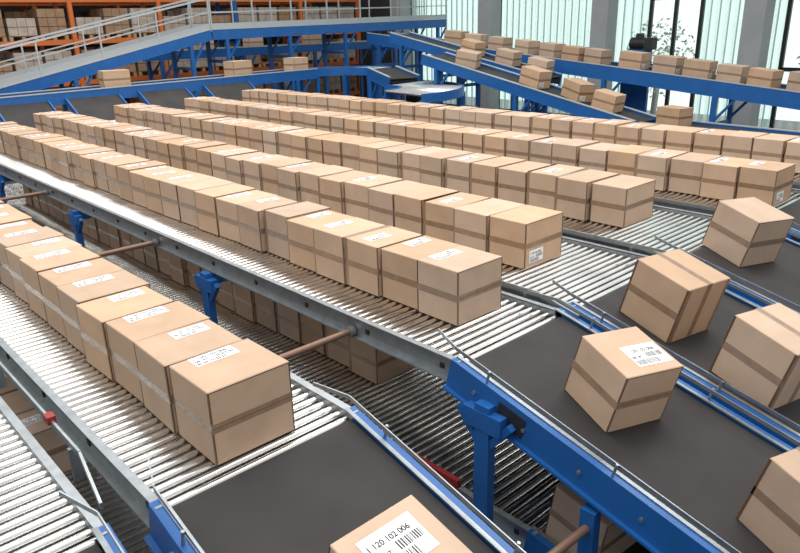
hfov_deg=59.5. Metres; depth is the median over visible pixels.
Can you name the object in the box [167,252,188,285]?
cardboard box
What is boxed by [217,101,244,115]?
cardboard box
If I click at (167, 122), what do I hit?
cardboard box
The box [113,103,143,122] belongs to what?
cardboard box
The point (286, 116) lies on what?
cardboard box
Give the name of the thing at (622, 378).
cardboard box
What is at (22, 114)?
belt
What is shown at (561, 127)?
cardboard box
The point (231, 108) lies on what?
cardboard box
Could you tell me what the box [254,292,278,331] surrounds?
cardboard box
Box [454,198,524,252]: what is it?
cardboard box
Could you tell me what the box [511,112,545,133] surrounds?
cardboard box
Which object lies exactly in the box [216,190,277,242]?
cardboard box
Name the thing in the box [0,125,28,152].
cardboard box
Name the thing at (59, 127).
cardboard box
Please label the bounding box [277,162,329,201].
cardboard box
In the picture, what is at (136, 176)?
cardboard box
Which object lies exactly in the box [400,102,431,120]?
cardboard box
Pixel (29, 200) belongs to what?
cardboard box
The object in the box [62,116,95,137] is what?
cardboard box
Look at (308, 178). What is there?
cardboard box
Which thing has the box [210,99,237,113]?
cardboard box
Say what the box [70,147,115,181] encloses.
cardboard box
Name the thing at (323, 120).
cardboard box
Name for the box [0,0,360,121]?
rack
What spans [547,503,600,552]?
support leg
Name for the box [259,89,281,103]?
cardboard box
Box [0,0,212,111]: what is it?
conveyor
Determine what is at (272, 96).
cardboard box
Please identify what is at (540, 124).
cardboard box
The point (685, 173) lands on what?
cardboard box
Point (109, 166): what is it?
cardboard box
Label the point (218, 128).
cardboard box
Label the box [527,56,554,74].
cardboard box
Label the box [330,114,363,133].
cardboard box
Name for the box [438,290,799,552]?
conveyor
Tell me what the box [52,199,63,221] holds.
cardboard box
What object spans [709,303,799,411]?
cardboard box
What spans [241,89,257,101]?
cardboard box
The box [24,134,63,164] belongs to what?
cardboard box
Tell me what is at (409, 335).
conveyor
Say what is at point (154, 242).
tube
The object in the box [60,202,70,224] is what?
cardboard box
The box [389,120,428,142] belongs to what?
cardboard box
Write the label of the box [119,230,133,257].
cardboard box
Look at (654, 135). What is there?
cardboard box
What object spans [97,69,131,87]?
cardboard box
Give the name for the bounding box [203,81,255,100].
belt
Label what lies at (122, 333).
cardboard box
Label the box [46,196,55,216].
cardboard box
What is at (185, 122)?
cardboard box
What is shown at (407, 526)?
cardboard box
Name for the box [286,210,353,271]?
cardboard box
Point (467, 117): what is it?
cardboard box
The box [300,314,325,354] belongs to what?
cardboard box
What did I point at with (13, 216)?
cardboard box
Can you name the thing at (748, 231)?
cardboard box
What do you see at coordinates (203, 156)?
cardboard box
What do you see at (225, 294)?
cardboard box
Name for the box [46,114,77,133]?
cardboard box
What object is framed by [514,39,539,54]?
cardboard box
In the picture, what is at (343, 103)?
cardboard box
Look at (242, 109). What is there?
cardboard box
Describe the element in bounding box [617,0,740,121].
window
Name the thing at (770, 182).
cardboard box
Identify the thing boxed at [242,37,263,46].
cardboard box
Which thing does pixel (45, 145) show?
cardboard box
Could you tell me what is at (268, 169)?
cardboard box
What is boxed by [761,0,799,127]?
window
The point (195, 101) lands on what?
cardboard box
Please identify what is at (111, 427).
conveyor
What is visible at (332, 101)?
cardboard box
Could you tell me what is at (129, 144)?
cardboard box
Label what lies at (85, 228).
cardboard box
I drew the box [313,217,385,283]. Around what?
cardboard box
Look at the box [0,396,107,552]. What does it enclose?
conveyor
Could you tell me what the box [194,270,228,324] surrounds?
support frame
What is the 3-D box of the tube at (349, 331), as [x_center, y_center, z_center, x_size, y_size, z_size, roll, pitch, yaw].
[-0.584,0.447,4.341,0.760,0.070,0.070,-19,26,-39]
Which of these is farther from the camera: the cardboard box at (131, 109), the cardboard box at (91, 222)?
the cardboard box at (131, 109)
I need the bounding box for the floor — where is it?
[5,97,799,552]
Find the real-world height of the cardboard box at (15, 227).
0.353 m
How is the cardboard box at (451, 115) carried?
on the conveyor
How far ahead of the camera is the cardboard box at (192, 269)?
7.92 m
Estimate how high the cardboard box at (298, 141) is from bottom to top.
0.358 m
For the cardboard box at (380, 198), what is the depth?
6.45 m
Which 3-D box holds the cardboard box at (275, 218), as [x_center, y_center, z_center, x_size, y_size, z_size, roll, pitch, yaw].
[-0.850,-0.391,5.858,0.423,0.368,0.357,-19,26,-39]
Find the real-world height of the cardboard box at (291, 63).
0.350 m
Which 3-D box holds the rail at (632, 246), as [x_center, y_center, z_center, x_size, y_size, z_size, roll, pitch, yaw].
[-2.172,-1.562,9.785,0.076,0.190,12.753,-19,26,-39]
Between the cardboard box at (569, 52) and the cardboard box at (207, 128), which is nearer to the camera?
the cardboard box at (207, 128)
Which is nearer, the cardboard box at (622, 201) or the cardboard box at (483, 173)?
the cardboard box at (622, 201)
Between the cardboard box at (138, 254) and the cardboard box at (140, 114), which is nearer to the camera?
the cardboard box at (138, 254)
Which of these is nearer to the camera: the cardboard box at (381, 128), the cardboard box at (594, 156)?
the cardboard box at (594, 156)
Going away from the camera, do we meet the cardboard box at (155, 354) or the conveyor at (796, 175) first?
the cardboard box at (155, 354)
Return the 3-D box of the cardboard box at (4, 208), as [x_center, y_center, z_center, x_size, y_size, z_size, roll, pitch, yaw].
[-3.552,-0.393,6.068,0.434,0.359,0.357,-18,26,-39]
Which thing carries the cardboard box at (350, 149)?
on the conveyor at (684, 229)
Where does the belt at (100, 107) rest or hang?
attached to the conveyor at (55, 96)
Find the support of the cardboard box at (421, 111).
on the conveyor
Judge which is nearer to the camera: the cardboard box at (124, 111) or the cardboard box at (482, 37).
the cardboard box at (124, 111)
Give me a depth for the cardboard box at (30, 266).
4.67 m
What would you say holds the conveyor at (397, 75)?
on the floor
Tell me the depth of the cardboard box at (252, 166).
7.97 m
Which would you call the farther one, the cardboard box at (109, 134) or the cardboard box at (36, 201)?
the cardboard box at (36, 201)
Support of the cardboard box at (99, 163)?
on the conveyor at (409, 335)
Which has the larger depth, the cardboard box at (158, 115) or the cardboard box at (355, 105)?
the cardboard box at (355, 105)
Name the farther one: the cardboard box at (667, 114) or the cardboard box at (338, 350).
the cardboard box at (667, 114)
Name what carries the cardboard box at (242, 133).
on the conveyor at (684, 229)
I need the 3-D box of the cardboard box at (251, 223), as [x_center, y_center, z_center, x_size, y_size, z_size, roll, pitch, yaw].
[-1.131,-0.467,6.101,0.423,0.359,0.357,-18,26,-38]
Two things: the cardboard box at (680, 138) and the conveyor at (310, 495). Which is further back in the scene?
the cardboard box at (680, 138)
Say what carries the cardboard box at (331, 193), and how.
on the conveyor at (590, 271)
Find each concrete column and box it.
[391,0,411,101]
[478,0,500,108]
[587,0,618,89]
[732,0,775,126]
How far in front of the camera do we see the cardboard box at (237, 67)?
17.76 m
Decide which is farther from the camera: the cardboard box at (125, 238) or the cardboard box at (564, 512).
the cardboard box at (125, 238)
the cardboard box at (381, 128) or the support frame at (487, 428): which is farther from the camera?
the cardboard box at (381, 128)
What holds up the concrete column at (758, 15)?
on the floor
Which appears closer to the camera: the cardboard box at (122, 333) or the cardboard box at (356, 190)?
the cardboard box at (122, 333)
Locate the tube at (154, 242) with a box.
[95,238,158,256]
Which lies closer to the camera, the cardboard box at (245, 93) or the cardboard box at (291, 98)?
the cardboard box at (291, 98)
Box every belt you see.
[0,100,56,127]
[65,94,127,119]
[138,87,193,109]
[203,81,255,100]
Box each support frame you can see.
[0,175,12,203]
[68,210,92,247]
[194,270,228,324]
[456,399,550,548]
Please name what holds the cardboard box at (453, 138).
on the conveyor at (795, 193)
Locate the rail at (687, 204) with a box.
[654,197,715,210]
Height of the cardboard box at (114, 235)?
0.359 m
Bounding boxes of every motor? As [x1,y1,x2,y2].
[406,95,420,102]
[624,33,657,112]
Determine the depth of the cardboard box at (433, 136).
9.99 m
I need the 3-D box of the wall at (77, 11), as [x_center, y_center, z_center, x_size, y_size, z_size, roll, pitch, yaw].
[-17.033,-7.814,21.225,34.000,9.000,0.300,-19,26,-39]
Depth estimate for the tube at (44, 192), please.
8.56 m
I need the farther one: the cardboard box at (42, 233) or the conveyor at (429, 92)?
the conveyor at (429, 92)
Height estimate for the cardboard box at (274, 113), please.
0.360 m
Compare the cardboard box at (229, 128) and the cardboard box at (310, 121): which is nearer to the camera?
the cardboard box at (229, 128)
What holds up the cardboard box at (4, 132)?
on the conveyor at (409, 335)
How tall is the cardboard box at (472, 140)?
0.362 m
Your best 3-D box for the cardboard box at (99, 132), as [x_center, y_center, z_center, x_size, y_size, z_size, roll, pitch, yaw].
[-4.558,-2.236,11.190,0.484,0.371,0.357,-18,26,-38]
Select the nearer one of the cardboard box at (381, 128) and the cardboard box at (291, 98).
the cardboard box at (381, 128)
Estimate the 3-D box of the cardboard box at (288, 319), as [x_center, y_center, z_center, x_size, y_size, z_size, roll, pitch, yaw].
[-0.899,0.364,6.733,0.436,0.353,0.357,-19,26,-40]
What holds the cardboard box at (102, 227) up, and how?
on the conveyor at (415, 406)
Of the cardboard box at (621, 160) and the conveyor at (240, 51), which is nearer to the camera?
the cardboard box at (621, 160)
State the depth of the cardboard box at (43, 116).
12.87 m
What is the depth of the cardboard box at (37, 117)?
13.07 m
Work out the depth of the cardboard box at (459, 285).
4.45 m
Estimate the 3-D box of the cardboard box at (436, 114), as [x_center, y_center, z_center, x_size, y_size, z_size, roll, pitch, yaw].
[0.815,-2.840,12.491,0.484,0.352,0.357,-19,26,-39]
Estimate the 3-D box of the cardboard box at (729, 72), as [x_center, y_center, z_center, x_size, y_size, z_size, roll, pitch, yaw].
[7.235,-4.418,15.219,0.402,0.397,0.570,-19,27,-40]
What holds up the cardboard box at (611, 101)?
on the conveyor at (491, 76)
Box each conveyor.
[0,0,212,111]
[0,68,317,105]
[0,152,564,380]
[0,282,358,528]
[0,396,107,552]
[4,183,561,548]
[58,490,126,552]
[63,462,152,552]
[109,120,712,255]
[143,40,384,98]
[144,382,525,552]
[188,0,446,98]
[300,66,394,98]
[366,32,799,123]
[366,65,419,99]
[382,80,465,105]
[389,32,562,113]
[420,52,655,122]
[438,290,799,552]
[501,236,647,307]
[523,526,650,552]
[552,244,799,448]
[638,120,799,135]
[653,188,799,214]
[655,231,799,314]
[779,181,799,242]
[792,173,799,188]
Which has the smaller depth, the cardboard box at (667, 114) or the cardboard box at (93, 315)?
the cardboard box at (93, 315)
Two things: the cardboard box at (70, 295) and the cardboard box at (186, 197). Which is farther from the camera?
the cardboard box at (186, 197)
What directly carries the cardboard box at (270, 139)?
on the conveyor at (684, 229)
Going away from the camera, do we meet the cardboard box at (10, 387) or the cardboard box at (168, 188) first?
the cardboard box at (10, 387)
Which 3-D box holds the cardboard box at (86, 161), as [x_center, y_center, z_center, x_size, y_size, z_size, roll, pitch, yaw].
[-3.663,-1.331,8.663,0.425,0.354,0.357,-19,27,-40]
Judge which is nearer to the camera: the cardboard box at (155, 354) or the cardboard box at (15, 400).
the cardboard box at (155, 354)
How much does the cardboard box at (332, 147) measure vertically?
0.362 m
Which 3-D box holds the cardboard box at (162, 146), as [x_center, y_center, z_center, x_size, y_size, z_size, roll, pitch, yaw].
[-3.040,-1.704,9.642,0.470,0.353,0.357,-18,26,-39]
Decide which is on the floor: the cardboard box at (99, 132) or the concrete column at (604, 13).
the concrete column at (604, 13)
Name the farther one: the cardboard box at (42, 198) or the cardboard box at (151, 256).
the cardboard box at (42, 198)
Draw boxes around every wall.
[0,5,298,89]
[302,0,415,97]
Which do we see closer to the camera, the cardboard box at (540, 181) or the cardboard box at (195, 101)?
the cardboard box at (540, 181)
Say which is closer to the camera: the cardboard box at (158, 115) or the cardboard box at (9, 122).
the cardboard box at (9, 122)
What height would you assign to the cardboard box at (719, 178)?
0.355 m
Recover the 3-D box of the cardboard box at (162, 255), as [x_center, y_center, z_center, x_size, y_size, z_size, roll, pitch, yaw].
[-2.658,-0.247,8.527,0.446,0.360,0.357,-20,27,-41]
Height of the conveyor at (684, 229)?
0.150 m
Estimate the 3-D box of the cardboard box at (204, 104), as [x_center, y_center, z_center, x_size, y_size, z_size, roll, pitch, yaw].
[-3.912,-3.546,14.760,0.476,0.359,0.357,-19,27,-40]
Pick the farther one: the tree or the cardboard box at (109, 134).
the tree
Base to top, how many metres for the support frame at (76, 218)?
2.070 m
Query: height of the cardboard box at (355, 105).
0.352 m
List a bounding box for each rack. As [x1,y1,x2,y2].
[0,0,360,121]
[0,3,311,103]
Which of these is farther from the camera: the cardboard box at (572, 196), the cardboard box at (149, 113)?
the cardboard box at (149, 113)
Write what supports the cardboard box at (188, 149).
on the conveyor at (590, 271)
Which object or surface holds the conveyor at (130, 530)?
on the support frame
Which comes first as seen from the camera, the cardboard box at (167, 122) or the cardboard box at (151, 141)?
the cardboard box at (151, 141)
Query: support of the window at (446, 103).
in the wall at (378, 12)
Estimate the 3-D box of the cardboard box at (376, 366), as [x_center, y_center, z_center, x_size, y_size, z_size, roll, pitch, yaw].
[-0.149,0.624,5.953,0.449,0.361,0.357,-19,26,-39]
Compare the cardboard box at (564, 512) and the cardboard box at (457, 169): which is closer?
the cardboard box at (564, 512)
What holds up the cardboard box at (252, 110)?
on the conveyor at (795, 193)
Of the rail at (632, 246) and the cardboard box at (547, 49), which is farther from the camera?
the cardboard box at (547, 49)
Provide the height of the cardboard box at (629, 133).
0.352 m
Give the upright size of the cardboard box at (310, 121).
0.352 m
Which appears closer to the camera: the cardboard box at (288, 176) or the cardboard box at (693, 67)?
the cardboard box at (288, 176)
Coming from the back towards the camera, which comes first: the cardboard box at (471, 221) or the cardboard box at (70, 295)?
the cardboard box at (471, 221)
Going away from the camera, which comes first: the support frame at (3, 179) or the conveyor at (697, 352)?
the conveyor at (697, 352)
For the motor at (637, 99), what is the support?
on the floor
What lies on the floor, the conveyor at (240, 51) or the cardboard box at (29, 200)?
the conveyor at (240, 51)
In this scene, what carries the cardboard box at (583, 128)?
on the conveyor
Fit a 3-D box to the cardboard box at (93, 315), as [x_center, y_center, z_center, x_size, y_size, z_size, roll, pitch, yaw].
[-1.544,0.312,3.996,0.412,0.355,0.357,-20,27,-41]
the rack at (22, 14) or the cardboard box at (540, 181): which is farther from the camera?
the rack at (22, 14)
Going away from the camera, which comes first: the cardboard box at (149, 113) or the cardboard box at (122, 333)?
the cardboard box at (122, 333)
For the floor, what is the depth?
26.15 m
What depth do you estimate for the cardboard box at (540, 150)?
8.75 m
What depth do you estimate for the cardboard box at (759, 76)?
14.57 m
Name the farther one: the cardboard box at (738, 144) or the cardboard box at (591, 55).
the cardboard box at (591, 55)
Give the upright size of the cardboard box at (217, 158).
0.361 m
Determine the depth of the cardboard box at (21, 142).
10.36 m
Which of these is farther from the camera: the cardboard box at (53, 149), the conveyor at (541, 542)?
the cardboard box at (53, 149)
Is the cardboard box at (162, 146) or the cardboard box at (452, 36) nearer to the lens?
the cardboard box at (162, 146)
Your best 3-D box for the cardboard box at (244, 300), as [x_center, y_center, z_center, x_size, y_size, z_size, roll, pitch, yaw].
[-1.427,0.195,7.221,0.449,0.363,0.357,-19,26,-39]
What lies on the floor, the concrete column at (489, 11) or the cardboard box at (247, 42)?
the concrete column at (489, 11)
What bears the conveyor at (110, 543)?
on the floor
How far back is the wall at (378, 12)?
28.82 m
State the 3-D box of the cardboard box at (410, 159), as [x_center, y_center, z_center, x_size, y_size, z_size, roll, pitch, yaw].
[0.318,-1.328,8.363,0.510,0.358,0.357,-18,26,-39]
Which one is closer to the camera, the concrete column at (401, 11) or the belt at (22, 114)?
the belt at (22, 114)
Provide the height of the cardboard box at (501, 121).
0.355 m
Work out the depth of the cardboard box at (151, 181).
7.25 m
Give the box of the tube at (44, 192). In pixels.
[0,189,47,200]
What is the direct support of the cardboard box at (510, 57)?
on the conveyor at (422, 43)
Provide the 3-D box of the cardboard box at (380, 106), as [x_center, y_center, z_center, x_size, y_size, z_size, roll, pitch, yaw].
[-0.183,-3.198,13.525,0.472,0.367,0.357,-20,27,-41]
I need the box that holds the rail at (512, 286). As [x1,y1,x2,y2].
[502,280,579,318]
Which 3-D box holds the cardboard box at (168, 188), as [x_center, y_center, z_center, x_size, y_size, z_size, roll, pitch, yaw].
[-2.137,-0.816,7.117,0.448,0.368,0.357,-20,27,-41]
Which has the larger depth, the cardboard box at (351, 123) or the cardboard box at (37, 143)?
the cardboard box at (351, 123)
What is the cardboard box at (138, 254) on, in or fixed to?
on the conveyor at (415, 406)
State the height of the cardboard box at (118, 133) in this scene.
0.372 m
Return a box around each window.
[412,0,501,107]
[499,0,586,116]
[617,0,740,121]
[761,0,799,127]
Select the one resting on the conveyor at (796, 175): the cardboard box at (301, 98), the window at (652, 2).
the cardboard box at (301, 98)
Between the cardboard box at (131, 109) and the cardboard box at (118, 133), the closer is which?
the cardboard box at (118, 133)
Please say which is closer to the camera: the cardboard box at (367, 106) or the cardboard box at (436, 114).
the cardboard box at (436, 114)
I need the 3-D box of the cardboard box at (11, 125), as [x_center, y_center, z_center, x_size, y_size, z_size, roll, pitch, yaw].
[-6.431,-2.287,11.489,0.424,0.352,0.357,-20,27,-41]
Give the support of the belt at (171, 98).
attached to the conveyor at (55, 96)
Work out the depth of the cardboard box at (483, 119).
11.55 m
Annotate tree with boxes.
[627,18,694,114]
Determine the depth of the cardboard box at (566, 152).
8.44 m
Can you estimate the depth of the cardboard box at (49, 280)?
4.42 m
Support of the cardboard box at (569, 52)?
on the conveyor at (778, 97)
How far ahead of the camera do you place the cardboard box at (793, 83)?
14.14 m
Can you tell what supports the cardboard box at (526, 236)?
on the conveyor at (590, 271)
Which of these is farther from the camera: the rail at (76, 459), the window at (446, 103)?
the window at (446, 103)
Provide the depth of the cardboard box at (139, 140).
10.00 m
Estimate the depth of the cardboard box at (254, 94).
16.42 m
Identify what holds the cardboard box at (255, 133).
on the conveyor at (684, 229)
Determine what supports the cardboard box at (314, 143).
on the conveyor at (684, 229)
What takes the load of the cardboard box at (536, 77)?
on the conveyor at (491, 76)
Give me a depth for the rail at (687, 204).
6.87 m
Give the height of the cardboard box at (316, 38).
0.350 m
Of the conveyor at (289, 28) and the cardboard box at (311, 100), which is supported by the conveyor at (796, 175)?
the cardboard box at (311, 100)
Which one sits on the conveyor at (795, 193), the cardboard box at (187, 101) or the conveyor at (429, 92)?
the cardboard box at (187, 101)
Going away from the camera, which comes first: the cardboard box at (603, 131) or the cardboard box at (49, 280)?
the cardboard box at (49, 280)
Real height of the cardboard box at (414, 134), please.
0.351 m
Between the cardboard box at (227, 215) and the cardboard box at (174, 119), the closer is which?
the cardboard box at (227, 215)
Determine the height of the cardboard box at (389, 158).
0.355 m
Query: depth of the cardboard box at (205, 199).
6.47 m
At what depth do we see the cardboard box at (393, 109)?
13.08 m
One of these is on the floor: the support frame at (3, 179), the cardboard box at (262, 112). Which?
the support frame at (3, 179)
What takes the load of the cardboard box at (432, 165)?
on the conveyor at (684, 229)
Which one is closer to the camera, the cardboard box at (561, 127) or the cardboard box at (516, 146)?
the cardboard box at (516, 146)
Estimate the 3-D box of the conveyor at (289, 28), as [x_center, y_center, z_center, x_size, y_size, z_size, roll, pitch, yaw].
[-2.100,-6.691,23.110,9.386,4.872,1.200,-19,26,-39]
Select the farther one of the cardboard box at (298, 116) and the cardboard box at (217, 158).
the cardboard box at (298, 116)
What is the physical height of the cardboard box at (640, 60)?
0.433 m
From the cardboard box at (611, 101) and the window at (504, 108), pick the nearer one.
the cardboard box at (611, 101)
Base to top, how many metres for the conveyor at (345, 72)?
2.840 m
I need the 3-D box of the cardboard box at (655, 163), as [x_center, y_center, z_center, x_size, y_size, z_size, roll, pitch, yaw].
[2.915,-1.203,7.830,0.508,0.361,0.357,-20,27,-41]
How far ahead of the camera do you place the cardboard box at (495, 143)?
9.22 m
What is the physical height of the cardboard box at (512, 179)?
0.357 m
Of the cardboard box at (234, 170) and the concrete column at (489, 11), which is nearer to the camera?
the cardboard box at (234, 170)
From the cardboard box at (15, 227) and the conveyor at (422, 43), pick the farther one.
the conveyor at (422, 43)
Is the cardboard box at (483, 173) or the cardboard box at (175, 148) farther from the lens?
the cardboard box at (175, 148)
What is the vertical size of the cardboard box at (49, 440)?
0.362 m
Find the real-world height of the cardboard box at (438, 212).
0.361 m
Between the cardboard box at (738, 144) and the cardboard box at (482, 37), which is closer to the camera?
the cardboard box at (738, 144)
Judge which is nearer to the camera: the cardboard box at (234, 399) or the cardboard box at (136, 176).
the cardboard box at (234, 399)
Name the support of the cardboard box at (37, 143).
on the conveyor at (409, 335)
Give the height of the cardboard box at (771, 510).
0.482 m
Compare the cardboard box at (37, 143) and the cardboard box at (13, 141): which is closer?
the cardboard box at (37, 143)
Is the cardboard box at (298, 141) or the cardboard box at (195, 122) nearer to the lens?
the cardboard box at (298, 141)
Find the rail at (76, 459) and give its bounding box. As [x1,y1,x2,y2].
[0,361,103,509]
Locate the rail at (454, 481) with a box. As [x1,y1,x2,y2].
[393,440,460,488]
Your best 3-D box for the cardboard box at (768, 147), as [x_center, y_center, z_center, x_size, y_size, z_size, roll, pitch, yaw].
[4.625,-1.540,8.633,0.493,0.361,0.357,-18,26,-38]
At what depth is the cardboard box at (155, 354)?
3.37 m
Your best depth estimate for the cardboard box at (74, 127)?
11.80 m
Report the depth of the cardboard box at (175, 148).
9.23 m
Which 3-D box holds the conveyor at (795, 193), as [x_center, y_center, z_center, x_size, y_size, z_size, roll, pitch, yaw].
[-0.545,-2.162,11.405,1.390,0.150,12.850,-19,26,-39]
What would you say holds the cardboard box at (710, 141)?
on the conveyor
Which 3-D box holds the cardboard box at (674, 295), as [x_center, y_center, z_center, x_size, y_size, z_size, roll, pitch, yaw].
[1.772,0.118,4.540,0.450,0.499,0.490,-14,24,-31]
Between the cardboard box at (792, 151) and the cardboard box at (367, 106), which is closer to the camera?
the cardboard box at (792, 151)
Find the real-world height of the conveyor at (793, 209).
2.324 m
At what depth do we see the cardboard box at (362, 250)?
4.95 m
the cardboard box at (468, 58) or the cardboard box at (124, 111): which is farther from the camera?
the cardboard box at (468, 58)
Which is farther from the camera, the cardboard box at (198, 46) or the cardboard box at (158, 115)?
the cardboard box at (198, 46)
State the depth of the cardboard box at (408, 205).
6.17 m
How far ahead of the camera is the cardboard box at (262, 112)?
13.04 m
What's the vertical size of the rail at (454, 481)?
0.228 m
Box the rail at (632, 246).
[562,228,658,254]
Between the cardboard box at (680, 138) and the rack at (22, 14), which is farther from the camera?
the rack at (22, 14)
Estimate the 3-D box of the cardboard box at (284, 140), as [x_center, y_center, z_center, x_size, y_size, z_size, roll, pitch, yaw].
[-1.452,-1.930,10.143,0.513,0.359,0.357,-19,26,-40]
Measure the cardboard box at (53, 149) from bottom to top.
0.357 m
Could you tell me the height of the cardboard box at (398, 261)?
0.354 m
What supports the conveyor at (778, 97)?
on the floor
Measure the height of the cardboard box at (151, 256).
0.368 m
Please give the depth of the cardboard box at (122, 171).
7.77 m
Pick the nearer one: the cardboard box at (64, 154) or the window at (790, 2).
the cardboard box at (64, 154)
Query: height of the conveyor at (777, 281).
2.324 m
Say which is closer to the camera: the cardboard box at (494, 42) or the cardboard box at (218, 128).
the cardboard box at (218, 128)
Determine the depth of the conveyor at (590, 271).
5.28 m
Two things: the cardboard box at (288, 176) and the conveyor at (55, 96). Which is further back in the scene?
the conveyor at (55, 96)
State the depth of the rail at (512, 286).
4.76 m
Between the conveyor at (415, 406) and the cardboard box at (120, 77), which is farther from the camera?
the cardboard box at (120, 77)
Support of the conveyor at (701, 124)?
on the floor
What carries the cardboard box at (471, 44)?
on the conveyor at (422, 43)
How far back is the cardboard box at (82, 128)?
11.59 m
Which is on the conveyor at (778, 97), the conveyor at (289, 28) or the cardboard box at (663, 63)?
the cardboard box at (663, 63)
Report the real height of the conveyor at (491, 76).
3.234 m
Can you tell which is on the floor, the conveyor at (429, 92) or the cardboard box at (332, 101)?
the conveyor at (429, 92)
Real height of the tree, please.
3.967 m
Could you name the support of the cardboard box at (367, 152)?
on the conveyor at (684, 229)
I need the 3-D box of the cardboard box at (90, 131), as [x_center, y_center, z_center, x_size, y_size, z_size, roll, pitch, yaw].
[-4.807,-2.314,11.450,0.483,0.350,0.357,-19,26,-40]
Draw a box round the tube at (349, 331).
[278,325,355,359]
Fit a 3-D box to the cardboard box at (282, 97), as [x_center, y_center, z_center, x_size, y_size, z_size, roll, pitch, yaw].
[-2.459,-3.969,15.818,0.477,0.358,0.357,-20,27,-41]
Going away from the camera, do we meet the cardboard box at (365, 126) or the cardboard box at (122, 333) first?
the cardboard box at (122, 333)
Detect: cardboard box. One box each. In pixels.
[0,121,17,125]
[0,124,20,127]
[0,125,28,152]
[0,204,16,212]
[0,210,32,224]
[0,220,41,281]
[0,226,64,291]
[0,374,17,395]
[1,127,38,154]
[1,390,33,413]
[5,236,82,303]
[7,130,41,158]
[15,408,88,472]
[17,132,51,160]
[19,246,100,321]
[22,185,33,206]
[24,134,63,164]
[31,189,40,209]
[32,136,73,167]
[33,111,62,131]
[37,258,123,337]
[38,195,48,213]
[40,111,73,132]
[42,139,81,169]
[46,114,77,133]
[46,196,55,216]
[49,142,86,174]
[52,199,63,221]
[53,114,84,135]
[56,270,149,354]
[57,144,99,178]
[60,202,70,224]
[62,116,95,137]
[69,118,102,140]
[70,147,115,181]
[76,286,173,380]
[78,120,112,143]
[79,151,123,187]
[82,219,88,235]
[85,122,117,144]
[86,218,99,240]
[93,154,137,191]
[94,122,131,146]
[96,219,109,245]
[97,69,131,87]
[103,124,140,151]
[105,157,148,195]
[105,301,210,402]
[107,224,121,248]
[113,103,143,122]
[114,126,152,153]
[115,160,167,202]
[119,104,145,123]
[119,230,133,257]
[123,130,161,155]
[128,105,160,124]
[129,165,177,207]
[130,235,145,263]
[133,131,172,158]
[134,107,165,126]
[134,319,241,433]
[143,169,195,213]
[143,241,159,270]
[145,108,173,129]
[145,134,188,160]
[153,109,185,131]
[156,137,195,166]
[156,247,170,275]
[159,173,215,220]
[163,110,196,132]
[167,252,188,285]
[168,139,208,169]
[169,339,294,464]
[170,112,203,134]
[176,178,234,226]
[180,113,214,137]
[183,140,227,172]
[184,96,203,110]
[185,260,201,290]
[189,114,227,138]
[192,97,219,112]
[193,40,213,48]
[194,183,255,235]
[195,144,242,176]
[199,98,227,113]
[201,117,235,140]
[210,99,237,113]
[210,148,257,179]
[212,118,250,141]
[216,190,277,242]
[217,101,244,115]
[217,281,234,311]
[223,60,252,76]
[223,120,261,145]
[224,151,271,184]
[226,101,256,117]
[232,282,256,321]
[235,122,275,148]
[236,102,266,118]
[236,196,297,251]
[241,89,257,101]
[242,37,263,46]
[242,154,290,190]
[248,104,276,120]
[248,124,289,152]
[250,89,273,102]
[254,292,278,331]
[257,105,286,121]
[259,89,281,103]
[261,157,312,195]
[262,126,302,154]
[263,200,329,259]
[267,90,293,104]
[268,106,300,123]
[276,303,301,342]
[277,91,303,105]
[277,128,317,156]
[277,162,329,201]
[280,108,306,125]
[283,57,307,70]
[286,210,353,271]
[287,93,307,106]
[290,130,334,159]
[292,109,325,127]
[297,93,322,108]
[299,165,353,203]
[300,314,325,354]
[302,34,321,43]
[304,111,335,128]
[306,133,347,163]
[307,94,327,108]
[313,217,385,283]
[316,95,343,110]
[316,112,351,131]
[317,170,375,214]
[323,135,367,166]
[325,325,349,366]
[328,95,355,111]
[328,495,472,552]
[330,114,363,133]
[338,97,365,112]
[341,137,388,170]
[343,115,376,135]
[344,174,403,219]
[344,225,421,296]
[348,337,413,384]
[349,98,371,114]
[358,117,395,136]
[359,140,406,174]
[361,99,389,115]
[368,180,428,226]
[374,119,410,138]
[375,100,404,116]
[377,144,427,177]
[381,235,460,309]
[386,102,412,118]
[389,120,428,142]
[394,185,457,235]
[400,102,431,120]
[401,146,448,182]
[406,123,443,145]
[415,104,446,121]
[417,245,501,325]
[420,149,473,187]
[423,191,489,242]
[424,124,464,147]
[429,105,457,123]
[444,30,468,44]
[444,106,478,125]
[444,127,481,150]
[445,152,497,193]
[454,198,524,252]
[455,48,481,68]
[459,108,491,127]
[460,38,485,55]
[463,128,505,153]
[464,33,487,46]
[470,156,525,198]
[475,109,510,128]
[483,131,527,156]
[487,36,512,49]
[489,205,562,268]
[493,111,528,130]
[495,48,522,66]
[497,161,551,204]
[506,133,550,160]
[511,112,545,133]
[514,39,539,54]
[519,65,552,88]
[526,164,585,209]
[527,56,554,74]
[528,136,568,163]
[531,113,569,135]
[538,42,565,57]
[544,483,636,552]
[550,116,587,138]
[551,138,599,166]
[554,169,618,220]
[560,78,595,101]
[561,45,588,61]
[564,326,682,432]
[571,118,608,139]
[578,142,626,170]
[583,48,612,64]
[589,175,655,227]
[591,88,626,112]
[593,119,633,143]
[606,145,656,175]
[614,122,656,144]
[618,50,651,69]
[619,249,730,343]
[634,148,687,190]
[639,124,681,148]
[651,54,686,74]
[656,105,693,125]
[665,126,708,152]
[668,152,722,194]
[681,58,717,78]
[693,129,735,154]
[699,156,756,199]
[701,197,794,266]
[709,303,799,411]
[715,63,750,82]
[721,131,767,158]
[736,160,795,205]
[736,446,799,552]
[746,67,783,87]
[751,133,799,161]
[783,137,799,172]
[786,71,799,90]
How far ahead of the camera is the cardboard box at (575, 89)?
15.07 m
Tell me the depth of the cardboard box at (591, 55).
17.18 m
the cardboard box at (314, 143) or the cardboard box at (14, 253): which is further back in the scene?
the cardboard box at (314, 143)

